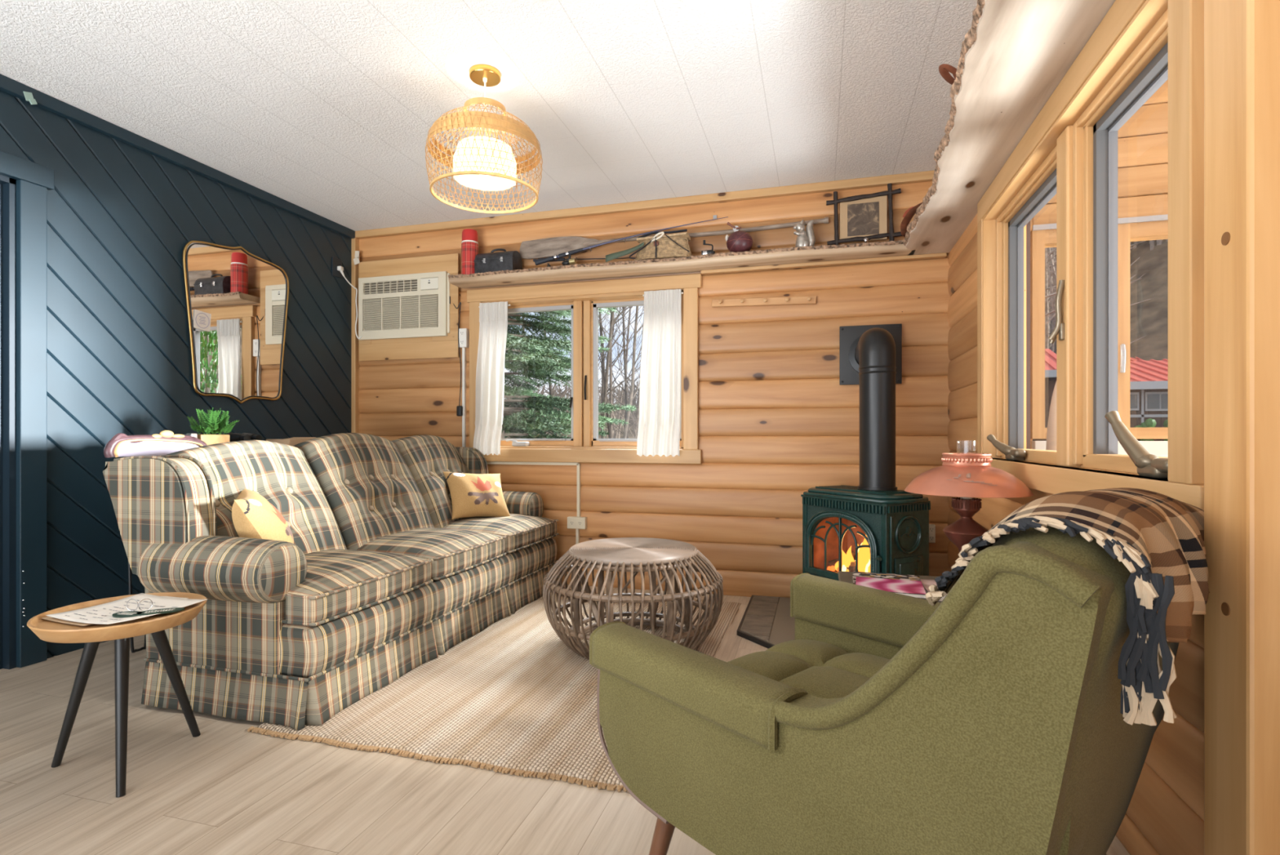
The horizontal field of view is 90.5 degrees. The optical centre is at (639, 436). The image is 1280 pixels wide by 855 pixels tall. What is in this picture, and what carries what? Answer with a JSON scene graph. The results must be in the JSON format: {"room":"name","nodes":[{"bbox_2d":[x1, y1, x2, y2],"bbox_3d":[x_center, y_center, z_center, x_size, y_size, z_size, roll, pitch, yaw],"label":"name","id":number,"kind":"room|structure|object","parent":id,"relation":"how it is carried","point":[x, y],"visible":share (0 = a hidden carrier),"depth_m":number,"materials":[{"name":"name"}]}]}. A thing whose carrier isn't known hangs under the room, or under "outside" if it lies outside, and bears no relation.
{"room":"cabin living room","nodes":[
{"label":"cabin living room","id":0,"kind":"room"},
{"bbox_2d":[0,90,351,657],"bbox_3d":[-2.939,-0.255,1.478,0.022,2.430,6.446,0,0,16],"label":"wall","id":1,"kind":"structure","parent":0,"point":[121,216],"depth_m":3.07,"materials":[{"name":"blue paint"}]},
{"bbox_2d":[0,151,54,669],"bbox_3d":[-2.744,-0.099,2.259,0.134,2.118,1.055,0,0,16],"label":"door","id":2,"kind":"structure","parent":1,"relation":"in","point":[24,184],"depth_m":2.64,"materials":[{"name":"blue paint"}]},
{"bbox_2d":[22,91,37,104],"bbox_3d":[-2.558,-1.421,2.663,0.006,0.050,0.047,0,0,16],"label":"scrap","id":3,"kind":"object","parent":1,"relation":"attached to","point":[28,96],"visible":1,"depth_m":2.66,"materials":[{"name":"green"}]},
{"bbox_2d":[0,74,355,238],"bbox_3d":[-2.920,-1.442,1.465,0.037,0.055,6.431,0,0,16],"label":"trim","id":4,"kind":"structure","parent":1,"relation":"attached to","point":[7,85],"depth_m":3.18,"materials":[{"name":"blue paint"}]},
{"bbox_2d":[182,240,288,403],"bbox_3d":[-2.300,-0.643,3.649,0.023,0.906,0.687,0,0,16],"label":"wall mirror","id":5,"kind":"object","parent":1,"relation":"attached to","point":[246,295],"visible":1,"depth_m":3.62,"materials":[{"name":"mirror"}]},
{"bbox_2d":[193,309,211,331],"bbox_3d":[-2.355,-0.625,3.415,0.004,0.105,0.102,0,0,16],"label":"paper card","id":6,"kind":"object","parent":5,"relation":"attached to","point":[202,320],"visible":1,"depth_m":3.41,"materials":[{"name":"beige"}]},
{"bbox_2d":[331,256,342,278],"bbox_3d":[-2.098,-1.170,4.392,0.008,0.130,0.090,0,0,16],"label":"wall outlet","id":7,"kind":"object","parent":1,"relation":"attached to","point":[335,262],"visible":0.96,"depth_m":4.38,"materials":[{"name":"blue paint"}]},
{"bbox_2d":[351,237,359,432],"bbox_3d":[-2.041,-0.231,4.553,0.034,2.382,0.050,0,0,16],"label":"trim","id":8,"kind":"structure","parent":1,"relation":"attached to","point":[355,365],"depth_m":4.53,"materials":[{"name":"brown wood"}]},
{"bbox_2d":[0,0,977,231],"bbox_3d":[-0.933,-1.520,0.966,4.322,0.100,6.551,0,0,16],"label":"ceiling","id":9,"kind":"structure","parent":0,"point":[328,108],"depth_m":2.65,"materials":[{"name":"paint"}]},
{"bbox_2d":[425,63,542,213],"bbox_3d":[-0.626,-1.222,2.564,0.459,0.495,0.459,0,0,-32],"label":"pendant lamp","id":10,"kind":"object","parent":9,"relation":"hanging from","point":[485,163],"visible":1,"depth_m":2.47,"materials":[{"name":"beige wicker"}]},
{"bbox_2d":[453,136,516,191],"bbox_3d":[-0.626,-1.107,2.564,0.250,0.145,0.250,0,0,16],"label":"diffuser","id":11,"kind":"object","parent":10,"relation":"attached to","point":[480,182],"depth_m":2.49,"materials":[{"name":"fabric"}]},
{"bbox_2d":[0,584,1129,854],"bbox_3d":[-0.933,1.020,0.966,4.322,0.120,6.551,0,0,16],"label":"floor","id":12,"kind":"structure","parent":0,"point":[228,788],"depth_m":1.70,"materials":[{"name":"brown wood"}]},
{"bbox_2d":[26,591,207,796],"bbox_3d":[-1.498,0.731,1.839,0.401,0.464,0.401,0,0,-39],"label":"side table","id":13,"kind":"object","parent":12,"relation":"on","point":[121,633],"visible":0.76,"depth_m":1.77,"materials":[{"name":"brown wood"}]},
{"bbox_2d":[41,616,92,626],"bbox_3d":[-1.540,0.509,1.855,0.213,0.005,0.249,0,0,22],"label":"sheet","id":14,"kind":"object","parent":13,"relation":"on","point":[49,618],"visible":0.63,"depth_m":1.75,"materials":[{"name":"beige paper"}]},
{"bbox_2d":[45,592,206,623],"bbox_3d":[-1.490,0.503,1.849,0.275,0.013,0.276,0,0,16],"label":"sheet","id":15,"kind":"object","parent":14,"relation":"on","point":[101,613],"visible":0.92,"depth_m":1.87,"materials":[{"name":"beige paper"}]},
{"bbox_2d":[111,598,184,617],"bbox_3d":[-1.412,0.488,1.821,0.170,0.036,0.077,0,0,-12],"label":"eyeglasses","id":16,"kind":"object","parent":15,"relation":"on","point":[130,613],"visible":1,"depth_m":1.82,"materials":[{"name":"metal"}]},
{"bbox_2d":[128,595,188,610],"bbox_3d":[-1.507,0.509,1.948,0.160,0.004,0.150,0,0,16],"label":"note card","id":17,"kind":"object","parent":14,"relation":"on","point":[144,609],"visible":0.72,"depth_m":1.88,"materials":[{"name":"beige paper"}]},
{"bbox_2d":[128,560,146,652],"bbox_3d":[-1.950,0.530,3.357,0.380,0.870,1.280,0,0,16],"label":"console table","id":18,"kind":"object","parent":12,"relation":"on","point":[130,578],"visible":0.09,"depth_m":2.81,"materials":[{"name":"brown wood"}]},
{"bbox_2d":[103,430,207,457],"bbox_3d":[-2.055,0.027,2.719,0.038,0.112,0.440,0,0,16],"label":"folded cloth","id":19,"kind":"object","parent":18,"relation":"on","point":[166,442],"visible":0.96,"depth_m":2.67,"materials":[{"name":"white fabric"}]},
{"bbox_2d":[187,407,239,444],"bbox_3d":[-2.039,-0.024,3.030,0.226,0.235,0.182,0,0,16],"label":"potted succulent","id":20,"kind":"object","parent":18,"relation":"on","point":[215,424],"visible":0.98,"depth_m":3.02,"materials":[{"name":"green plant"}]},
{"bbox_2d":[227,432,262,441],"bbox_3d":[-2.001,0.036,3.216,0.102,0.115,0.140,0,0,16],"label":"glasses","id":21,"kind":"object","parent":18,"relation":"on","point":[233,437],"visible":0.44,"depth_m":3.17,"materials":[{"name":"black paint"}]},
{"bbox_2d":[266,436,315,445],"bbox_3d":[-1.882,0.048,3.489,0.160,0.092,0.310,0,0,16],"label":"folded cloth","id":22,"kind":"object","parent":18,"relation":"on","point":[293,441],"visible":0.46,"depth_m":3.37,"materials":[{"name":"beige fabric"}]},
{"bbox_2d":[247,591,741,791],"bbox_3d":[-0.348,0.953,2.856,1.375,0.012,2.051,0,0,16],"label":"jute rug","id":23,"kind":"object","parent":12,"relation":"on","point":[511,696],"visible":0.5,"depth_m":2.21,"materials":[{"name":"fabric"}]},
{"bbox_2d":[102,432,559,729],"bbox_3d":[-1.210,0.470,3.159,0.907,0.981,2.195,0,0,16],"label":"plaid sofa","id":24,"kind":"object","parent":23,"relation":"on","point":[378,579],"visible":0.89,"depth_m":2.38,"materials":[{"name":"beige fabric"}]},
{"bbox_2d":[167,440,346,554],"bbox_3d":[-1.555,0.284,2.600,0.406,0.542,0.618,0,0,16],"label":"cushion","id":25,"kind":"object","parent":24,"relation":"on","point":[289,477],"depth_m":2.62,"materials":[{"name":"fabric"}]},
{"bbox_2d":[231,488,293,543],"bbox_3d":[-1.424,0.354,2.404,0.207,0.318,0.365,0,0,-33],"label":"throw pillow","id":26,"kind":"object","parent":24,"relation":"on","point":[253,516],"visible":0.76,"depth_m":2.28,"materials":[{"name":"beige fabric"}]},
{"bbox_2d":[285,549,431,622],"bbox_3d":[-1.235,0.549,2.481,0.552,0.151,0.679,0,0,16],"label":"seat cushion","id":27,"kind":"object","parent":24,"relation":"on","point":[335,585],"depth_m":2.33,"materials":[{"name":"fabric"}]},
{"bbox_2d":[293,432,434,550],"bbox_3d":[-1.379,0.267,3.223,0.406,0.575,0.668,0,0,16],"label":"cushion","id":28,"kind":"object","parent":24,"relation":"on","point":[373,491],"depth_m":3.11,"materials":[{"name":"fabric"}]},
{"bbox_2d":[391,434,469,528],"bbox_3d":[-1.203,0.271,3.845,0.406,0.567,0.616,0,0,16],"label":"cushion","id":29,"kind":"object","parent":24,"relation":"on","point":[426,456],"depth_m":3.65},
{"bbox_2d":[356,527,505,579],"bbox_3d":[-1.051,0.549,3.132,0.552,0.151,0.657,0,0,16],"label":"seat cushion","id":30,"kind":"object","parent":24,"relation":"on","point":[454,553],"depth_m":2.98,"materials":[{"name":"fabric"}]},
{"bbox_2d":[443,471,510,519],"bbox_3d":[-0.971,0.348,3.787,0.379,0.289,0.220,0,0,-35],"label":"throw pillow","id":31,"kind":"object","parent":24,"relation":"on","point":[473,495],"visible":1,"depth_m":3.72,"materials":[{"name":"beige fabric"}]},
{"bbox_2d":[442,513,556,551],"bbox_3d":[-0.868,0.549,3.780,0.552,0.151,0.674,0,0,16],"label":"seat cushion","id":32,"kind":"object","parent":24,"relation":"on","point":[523,531],"depth_m":3.61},
{"bbox_2d":[542,537,723,659],"bbox_3d":[-0.031,0.725,2.898,0.816,0.442,0.816,0,0,-36],"label":"table","id":33,"kind":"object","parent":23,"relation":"on","point":[633,555],"visible":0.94,"depth_m":2.70,"materials":[{"name":"wicker"}]},
{"bbox_2d":[737,595,795,648],"bbox_3d":[1.004,0.946,3.083,1.025,0.028,1.120,0,0,16],"label":"hearth pad","id":34,"kind":"object","parent":12,"relation":"on","point":[766,621],"visible":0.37,"depth_m":3.20,"materials":[{"name":"black paint"}]},
{"bbox_2d":[800,484,930,580],"bbox_3d":[1.119,0.596,3.188,0.400,0.673,0.636,0,0,-29],"label":"gas stove","id":35,"kind":"object","parent":34,"relation":"on","point":[846,527],"visible":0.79,"depth_m":3.02,"materials":[{"name":"green metal"}]},
{"bbox_2d":[839,323,902,490],"bbox_3d":[1.230,-0.186,3.333,0.332,0.892,0.555,0,0,16],"label":"pipe","id":36,"kind":"object","parent":35,"relation":"on","point":[870,356],"visible":1,"depth_m":3.10,"materials":[{"name":"black"}]},
{"bbox_2d":[589,525,1178,854],"bbox_3d":[0.491,0.527,1.246,0.815,0.873,0.883,0,0,-42],"label":"armchair","id":37,"kind":"object","parent":12,"relation":"on","point":[986,718],"visible":0.93,"depth_m":0.85,"materials":[{"name":"green"}]},
{"bbox_2d":[727,639,890,698],"bbox_3d":[0.418,0.553,1.327,0.610,0.085,0.620,0,0,-42],"label":"seat cushion","id":38,"kind":"object","parent":37,"relation":"on","point":[828,668],"depth_m":1.46,"materials":[{"name":"fabric"}]},
{"bbox_2d":[925,487,1209,725],"bbox_3d":[0.685,0.198,0.963,0.608,0.244,0.273,0,0,-42],"label":"throw blanket","id":39,"kind":"object","parent":37,"relation":"on","point":[1158,538],"visible":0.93,"depth_m":0.76,"materials":[{"name":"beige fabric"}]},
{"bbox_2d":[838,570,942,602],"bbox_3d":[0.973,0.740,2.153,0.560,0.440,0.488,0,0,16],"label":"end table","id":40,"kind":"object","parent":12,"relation":"on","point":[846,576],"visible":0.02,"depth_m":2.36,"materials":[{"name":"brown wood"}]},
{"bbox_2d":[920,578,946,600],"bbox_3d":[0.974,0.509,2.115,0.052,0.020,0.222,0,0,14],"label":"magazine","id":41,"kind":"object","parent":40,"relation":"on","point":[926,583],"visible":0.19,"depth_m":2.15,"materials":[{"name":"beige paper"}]},
{"bbox_2d":[904,453,1033,593],"bbox_3d":[1.080,0.266,2.100,0.380,0.507,0.380,0,0,16],"label":"table lamp","id":42,"kind":"object","parent":40,"relation":"on","point":[966,476],"visible":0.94,"depth_m":2.03,"materials":[{"name":"pink glass"}]},
{"bbox_3d":[0.838,0.514,2.138,0.217,0.010,0.287,0,0,19],"label":"magazine","id":43,"kind":"object","parent":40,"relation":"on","visible":0},
{"bbox_3d":[0.837,0.505,2.143,0.217,0.008,0.287,0,0,17],"label":"magazine","id":44,"kind":"object","parent":43,"relation":"on","visible":0},
{"bbox_2d":[853,571,926,598],"bbox_3d":[0.832,0.494,2.134,0.217,0.012,0.287,0,0,19],"label":"magazine","id":45,"kind":"object","parent":44,"relation":"on","point":[912,585],"visible":0.66,"depth_m":2.12,"materials":[{"name":"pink paper"}]},
{"bbox_2d":[855,576,925,594],"bbox_3d":[0.821,0.488,2.091,0.208,0.001,0.192,0,0,19],"label":"picture","id":46,"kind":"object","parent":45,"relation":"on","point":[887,584],"depth_m":2.09},
{"bbox_2d":[358,181,951,597],"bbox_3d":[-0.128,-0.250,4.034,4.002,2.440,0.017,0,0,16],"label":"wall","id":47,"kind":"structure","parent":0,"point":[777,423],"depth_m":3.80,"materials":[{"name":"brown wood"}]},
{"bbox_2d":[358,271,450,340],"bbox_3d":[-1.639,-0.905,4.417,0.726,0.436,0.055,0,0,16],"label":"air conditioner","id":48,"kind":"object","parent":47,"relation":"attached to","point":[411,305],"visible":0.99,"depth_m":4.40,"materials":[{"name":"beige plastic"}]},
{"bbox_2d":[337,266,361,338],"bbox_3d":[-2.037,-0.936,4.443,0.046,0.489,0.162,0,0,44],"label":"power cord","id":49,"kind":"object","parent":48,"relation":"attached to","point":[340,268],"visible":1,"depth_m":4.49,"materials":[{"name":"white plastic"}]},
{"bbox_2d":[363,294,438,330],"bbox_3d":[-1.667,-0.860,4.406,0.600,0.226,0.013,0,0,16],"label":"grille","id":50,"kind":"object","parent":48,"relation":"attached to","point":[380,312],"depth_m":4.40,"materials":[{"name":"beige plastic"}]},
{"bbox_2d":[453,302,462,416],"bbox_3d":[-1.243,-0.531,4.304,0.080,0.782,0.028,0,0,16],"label":"cord","id":51,"kind":"object","parent":48,"relation":"hanging from","point":[459,408],"visible":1,"depth_m":4.29,"materials":[{"name":"black paint"}]},
{"bbox_2d":[359,253,458,360],"bbox_3d":[-1.618,-0.892,4.421,0.800,0.705,0.015,0,0,16],"label":"trim","id":52,"kind":"structure","parent":47,"relation":"attached to","point":[431,347],"depth_m":4.40,"materials":[{"name":"brown wood"}]},
{"bbox_2d":[457,328,468,347],"bbox_3d":[-1.199,-0.670,4.309,0.062,0.128,0.041,0,0,16],"label":"wall outlet","id":53,"kind":"object","parent":47,"relation":"attached to","point":[463,332],"visible":1,"depth_m":4.29,"materials":[{"name":"white plastic"}]},
{"bbox_2d":[462,347,466,446],"bbox_3d":[-1.196,-0.225,4.317,0.018,0.770,0.022,0,0,16],"label":"cable raceway","id":54,"kind":"object","parent":47,"relation":"attached to","point":[464,349],"visible":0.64,"depth_m":4.31,"materials":[{"name":"white plastic"}]},
{"bbox_2d":[486,461,580,516],"bbox_3d":[-0.779,0.340,4.199,0.816,0.350,0.022,0,0,16],"label":"cable raceway","id":55,"kind":"object","parent":47,"relation":"attached to","point":[577,464],"visible":0.82,"depth_m":4.10,"materials":[{"name":"beige plastic"}]},
{"bbox_2d":[567,515,586,528],"bbox_3d":[-0.406,0.553,4.085,0.125,0.075,0.041,0,0,16],"label":"wall outlet","id":56,"kind":"object","parent":47,"relation":"attached to","point":[575,522],"visible":1,"depth_m":4.07,"materials":[{"name":"beige plastic"}]},
{"bbox_2d":[575,528,579,543],"bbox_3d":[-0.401,0.775,4.093,0.018,0.370,0.022,0,0,16],"label":"cable raceway","id":57,"kind":"object","parent":47,"relation":"attached to","point":[577,531],"visible":0.36,"depth_m":4.08,"materials":[{"name":"beige plastic"}]},
{"bbox_2d":[466,273,702,463],"bbox_3d":[-0.372,-0.413,4.166,1.600,1.156,0.207,0,0,16],"label":"window","id":58,"kind":"structure","parent":47,"relation":"in","point":[584,299],"depth_m":4.14,"materials":[{"name":"brown wood"}]},
{"bbox_2d":[473,301,510,454],"bbox_3d":[-0.982,-0.386,4.210,0.252,1.013,0.074,0,0,14],"label":"curtain","id":59,"kind":"object","parent":58,"relation":"hanging from","point":[493,316],"visible":1,"depth_m":4.21,"materials":[{"name":"white fabric"}]},
{"bbox_2d":[636,288,683,456],"bbox_3d":[0.123,-0.390,3.899,0.285,1.021,0.081,0,0,16],"label":"curtain","id":60,"kind":"object","parent":58,"relation":"hanging from","point":[659,423],"visible":1,"depth_m":3.90,"materials":[{"name":"white fabric"}]},
{"bbox_2d":[355,170,934,239],"bbox_3d":[-0.168,-1.446,4.023,3.932,0.048,0.040,0,0,16],"label":"trim","id":61,"kind":"structure","parent":47,"relation":"attached to","point":[921,176],"depth_m":3.92,"materials":[{"name":"brown wood"}]},
{"bbox_2d":[448,240,915,288],"bbox_3d":[0.133,-1.034,3.840,2.835,0.053,0.199,0,0,16],"label":"wall shelf","id":62,"kind":"object","parent":47,"relation":"attached to","point":[691,264],"visible":0.96,"depth_m":3.77,"materials":[{"name":"brown wood"}]},
{"bbox_2d":[461,228,478,274],"bbox_3d":[-1.129,-1.214,4.211,0.112,0.313,0.112,0,0,16],"label":"flask","id":63,"kind":"object","parent":62,"relation":"on","point":[469,243],"visible":0.82,"depth_m":4.16,"materials":[{"name":"red metal"}]},
{"bbox_2d":[473,248,522,273],"bbox_3d":[-0.927,-1.145,4.145,0.278,0.174,0.151,0,0,16],"label":"lunch box","id":64,"kind":"object","parent":62,"relation":"on","point":[504,260],"visible":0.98,"depth_m":4.09,"materials":[{"name":"black metal"}]},
{"bbox_2d":[533,257,629,262],"bbox_3d":[-0.366,-1.131,4.027,0.676,0.048,0.026,0,0,16],"label":"fishing rod","id":65,"kind":"object","parent":62,"relation":"on","point":[558,259],"visible":0.57,"depth_m":4.05,"materials":[{"name":"black"}]},
{"bbox_2d":[534,216,728,265],"bbox_3d":[-0.072,-1.189,3.895,1.220,0.230,0.043,0,0,13],"label":"fishing rod","id":66,"kind":"object","parent":62,"relation":"on","point":[569,261],"visible":0.91,"depth_m":3.96,"materials":[{"name":"black"}]},
{"bbox_2d":[605,229,692,262],"bbox_3d":[0.064,-1.140,3.836,0.512,0.176,0.187,0,0,17],"label":"fishing creel","id":67,"kind":"object","parent":62,"relation":"on","point":[673,245],"visible":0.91,"depth_m":3.75,"materials":[{"name":"wicker"}]},
{"bbox_2d":[635,235,690,260],"bbox_3d":[0.140,-1.125,3.822,0.350,0.125,0.162,0,0,16],"label":"basket","id":68,"kind":"object","parent":67,"relation":"attached to","point":[653,247],"depth_m":3.75,"materials":[{"name":"wicker"}]},
{"bbox_2d":[520,217,828,259],"bbox_3d":[0.147,-1.229,3.922,1.953,0.126,0.044,0,0,16],"label":"oar","id":69,"kind":"object","parent":62,"relation":"on","point":[550,246],"visible":0.72,"depth_m":4.08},
{"bbox_2d":[701,240,715,254],"bbox_3d":[0.410,-1.105,3.729,0.096,0.096,0.042,0,0,16],"label":"reel","id":70,"kind":"object","parent":62,"relation":"on","point":[704,251],"visible":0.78,"depth_m":3.71,"materials":[{"name":"black paint"}]},
{"bbox_2d":[724,230,752,252],"bbox_3d":[0.577,-1.125,3.686,0.159,0.136,0.150,0,0,16],"label":"football","id":71,"kind":"object","parent":62,"relation":"on","point":[740,241],"visible":0.87,"depth_m":3.63,"materials":[{"name":"leather"}]},
{"bbox_2d":[726,222,741,231],"bbox_3d":[0.561,-1.167,3.773,0.086,0.220,0.041,0,0,16],"label":"clamp","id":72,"kind":"object","parent":71,"relation":"attached to","point":[735,228],"visible":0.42,"depth_m":3.76,"materials":[{"name":"silver metal"}]},
{"bbox_2d":[793,219,815,247],"bbox_3d":[0.927,-1.138,3.583,0.122,0.174,0.076,0,0,16],"label":"figurine","id":73,"kind":"object","parent":62,"relation":"on","point":[806,237],"visible":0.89,"depth_m":3.56,"materials":[{"name":"silver metal"}]},
{"bbox_2d":[826,182,902,244],"bbox_3d":[1.261,-1.234,3.575,0.406,0.346,0.038,0,0,16],"label":"framed print","id":74,"kind":"object","parent":62,"relation":"on","point":[862,216],"visible":0.94,"depth_m":3.57,"materials":[{"name":"beige"}]},
{"bbox_2d":[711,295,816,306],"bbox_3d":[0.724,-0.802,3.745,0.611,0.061,0.056,0,0,16],"label":"peg rail","id":75,"kind":"object","parent":47,"relation":"attached to","point":[789,300],"visible":1,"depth_m":3.75,"materials":[{"name":"brown wood"}]},
{"bbox_2d":[701,252,946,275],"bbox_3d":[1.027,-0.998,3.670,1.360,0.019,0.040,0,0,16],"label":"trim","id":76,"kind":"structure","parent":47,"relation":"attached to","point":[934,255],"depth_m":3.64,"materials":[{"name":"brown wood"}]},
{"bbox_2d":[928,524,935,542],"bbox_3d":[1.612,0.535,3.514,0.040,0.100,0.041,0,0,16],"label":"wall outlet","id":77,"kind":"object","parent":47,"relation":"attached to","point":[931,526],"visible":0.74,"depth_m":3.50,"materials":[{"name":"beige plastic"}]},
{"bbox_2d":[1026,221,1030,448],"bbox_3d":[1.442,-0.490,2.034,0.023,2.900,2.500,0,0,16],"label":"wall","id":78,"kind":"structure","parent":0,"point":[1028,225],"depth_m":2.64,"materials":[{"name":"brown"}]},
{"bbox_2d":[947,213,1204,854],"bbox_3d":[1.340,-0.250,2.194,0.017,2.440,2.751,0,0,16],"label":"wall","id":79,"kind":"structure","parent":0,"point":[1164,815],"depth_m":1.37,"materials":[{"name":"brown wood"}]},
{"bbox_2d":[902,0,1115,255],"bbox_3d":[1.137,-1.040,2.095,0.352,0.066,2.955,0,0,16],"label":"shelf","id":80,"kind":"object","parent":79,"relation":"attached to","point":[1015,54],"visible":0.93,"depth_m":1.86,"materials":[{"name":"brown wood"}]},
{"bbox_2d":[900,202,922,237],"bbox_3d":[1.375,-1.093,3.175,0.119,0.047,0.631,0,0,16],"label":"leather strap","id":81,"kind":"object","parent":80,"relation":"on","point":[909,213],"visible":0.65,"depth_m":3.17,"materials":[{"name":"brown"}]},
{"bbox_2d":[938,63,956,84],"bbox_3d":[0.961,-1.088,1.915,0.117,0.045,0.099,0,0,16],"label":"loop","id":82,"kind":"object","parent":80,"relation":"on","point":[944,69],"visible":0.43,"depth_m":1.91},
{"bbox_2d":[977,0,1204,510],"bbox_3d":[1.300,-0.651,1.917,0.182,1.638,1.664,0,0,16],"label":"window","id":83,"kind":"structure","parent":79,"relation":"in","point":[1068,151],"depth_m":1.76,"materials":[{"name":"brown wood"}]},
{"bbox_2d":[1204,0,1279,854],"bbox_3d":[0.929,-0.255,0.914,0.148,2.430,0.112,0,0,16],"label":"trim","id":84,"kind":"structure","parent":79,"relation":"attached to","point":[1242,37],"depth_m":0.90,"materials":[{"name":"brown wood"}]},
{"bbox_2d":[1030,79,1168,448],"bbox_3d":[2.925,-0.873,2.940,2.370,3.766,0.050,0,0,16],"label":"wall","id":85,"kind":"structure","parent":0,"point":[1143,140],"depth_m":3.06,"materials":[{"name":"brown wood"}]},
{"bbox_2d":[1030,213,1168,439],"bbox_3d":[2.508,-0.520,3.027,1.140,1.060,0.130,0,0,16],"label":"window","id":86,"kind":"structure","parent":85,"relation":"in","point":[1041,238],"depth_m":3.06,"materials":[{"name":"brown wood"}]},
{"bbox_2d":[1031,440,1168,457],"bbox_3d":[2.518,0.465,2.987,1.180,0.890,0.058,0,0,16],"label":"panel","id":87,"kind":"object","parent":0,"point":[1158,448],"visible":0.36,"depth_m":2.99,"materials":[{"name":"beige"}]},
{"label":"outside","id":88,"kind":"structure","parent":0,"visible":0},
{"bbox_2d":[506,239,1168,438],"bbox_3d":[17.628,-15.990,43.962,100.000,34.840,86.000,0,0,16],"label":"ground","id":89,"kind":"structure","parent":88,"point":[1149,318],"depth_m":29.84,"materials":[{"name":"brown soil"}]},
{"bbox_2d":[501,306,636,438],"bbox_3d":[-1.589,-2.440,7.125,3.742,7.500,3.953,0,0,-20],"label":"spruce tree","id":90,"kind":"object","parent":89,"relation":"on","point":[526,353],"visible":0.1,"depth_m":6.98,"materials":[{"name":"green plant"}]},
{"bbox_2d":[543,306,626,360],"bbox_3d":[-1.096,-2.787,12.825,1.565,8.501,1.200,0,0,16],"label":"bare tree","id":91,"kind":"object","parent":89,"relation":"on","point":[599,358],"visible":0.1,"depth_m":12.98,"materials":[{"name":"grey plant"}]},
{"bbox_2d":[558,307,621,393],"bbox_3d":[-0.804,-2.139,9.707,1.137,7.001,1.630,0,0,-21],"label":"bare tree","id":92,"kind":"object","parent":89,"relation":"on","point":[602,308],"visible":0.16,"depth_m":9.51,"materials":[{"name":"grey plant"}]},
{"bbox_2d":[564,306,640,438],"bbox_3d":[-0.421,-2.097,9.835,1.622,7.003,1.263,0,0,16],"label":"bare tree","id":93,"kind":"object","parent":89,"relation":"on","point":[606,393],"visible":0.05,"depth_m":10.00,"materials":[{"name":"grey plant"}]},
{"bbox_2d":[598,306,635,419],"bbox_3d":[-0.451,-3.018,15.512,1.790,9.002,1.399,0,0,16],"label":"bare tree","id":94,"kind":"object","parent":89,"relation":"on","point":[629,313],"visible":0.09,"depth_m":15.60,"materials":[{"name":"grey plant"}]},
{"bbox_2d":[598,311,641,438],"bbox_3d":[-0.801,-2.977,14.992,1.456,9.003,2.205,0,0,-37],"label":"bare tree","id":95,"kind":"object","parent":89,"relation":"on","point":[602,382],"visible":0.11,"depth_m":14.94,"materials":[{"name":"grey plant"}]},
{"bbox_2d":[598,306,642,435],"bbox_3d":[-0.610,-2.972,13.704,1.866,9.004,1.699,0,0,16],"label":"bare tree","id":96,"kind":"object","parent":89,"relation":"on","point":[603,357],"visible":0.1,"depth_m":13.94,"materials":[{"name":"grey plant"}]},
{"bbox_2d":[600,306,643,438],"bbox_3d":[-0.361,-2.487,12.373,1.283,8.001,1.792,0,0,-10],"label":"bare tree","id":97,"kind":"object","parent":89,"relation":"on","point":[624,340],"visible":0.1,"depth_m":12.28,"materials":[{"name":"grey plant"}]},
{"bbox_2d":[601,315,644,391],"bbox_3d":[-0.031,-2.722,13.374,1.566,8.504,1.833,0,0,-27],"label":"bare tree","id":98,"kind":"object","parent":89,"relation":"on","point":[643,315],"visible":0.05,"depth_m":13.38,"materials":[{"name":"grey plant"}]},
{"bbox_2d":[608,306,644,438],"bbox_3d":[-0.218,-2.530,11.859,1.433,8.004,0.948,0,0,44],"label":"bare tree","id":99,"kind":"object","parent":89,"relation":"on","point":[611,365],"visible":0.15,"depth_m":11.77,"materials":[{"name":"grey plant"}]},
{"bbox_2d":[616,305,643,438],"bbox_3d":[0.012,-1.624,8.681,0.933,6.005,1.098,0,0,16],"label":"bare tree","id":100,"kind":"object","parent":89,"relation":"on","point":[633,362],"visible":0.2,"depth_m":8.68,"materials":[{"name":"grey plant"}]},
{"bbox_2d":[503,239,1168,438],"bbox_3d":[7.893,-19.613,41.613,108.488,42.453,56.332,0,0,16],"label":"woodland","id":101,"kind":"object","parent":89,"relation":"on","point":[1050,252],"visible":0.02,"depth_m":29.01,"materials":[{"name":"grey plant"}]},
{"bbox_2d":[1032,348,1056,440],"bbox_3d":[12.256,-0.787,21.979,3.375,4.493,4.949,0,0,16],"label":"shed","id":102,"kind":"object","parent":89,"relation":"on","point":[1050,356],"visible":0.04,"depth_m":19.79,"materials":[{"name":"brown"}]},
{"bbox_2d":[1054,358,1168,440],"bbox_3d":[17.055,-0.537,20.620,7.050,3.994,6.947,0,0,16],"label":"cabin","id":103,"kind":"object","parent":89,"relation":"on","point":[1148,380],"visible":0.15,"depth_m":18.21,"materials":[{"name":"brown"}]},
{"bbox_2d":[1134,417,1156,440],"bbox_3d":[14.095,0.002,17.734,0.568,1.033,0.634,0,0,16],"label":"shrub","id":104,"kind":"object","parent":89,"relation":"on","point":[1149,422],"visible":0.19,"depth_m":17.59,"materials":[{"name":"green plant"}]},
{"bbox_3d":[2.594,0.985,1.345,2.540,0.050,3.200,0,0,16],"label":"floor","id":105,"kind":"structure","parent":0,"visible":0},
{"bbox_2d":[1045,382,1056,450],"bbox_3d":[1.888,0.320,2.672,0.360,1.280,0.510,0,0,16],"label":"curtain","id":106,"kind":"object","parent":105,"relation":"on","point":[1051,425],"visible":0.02,"depth_m":2.83,"materials":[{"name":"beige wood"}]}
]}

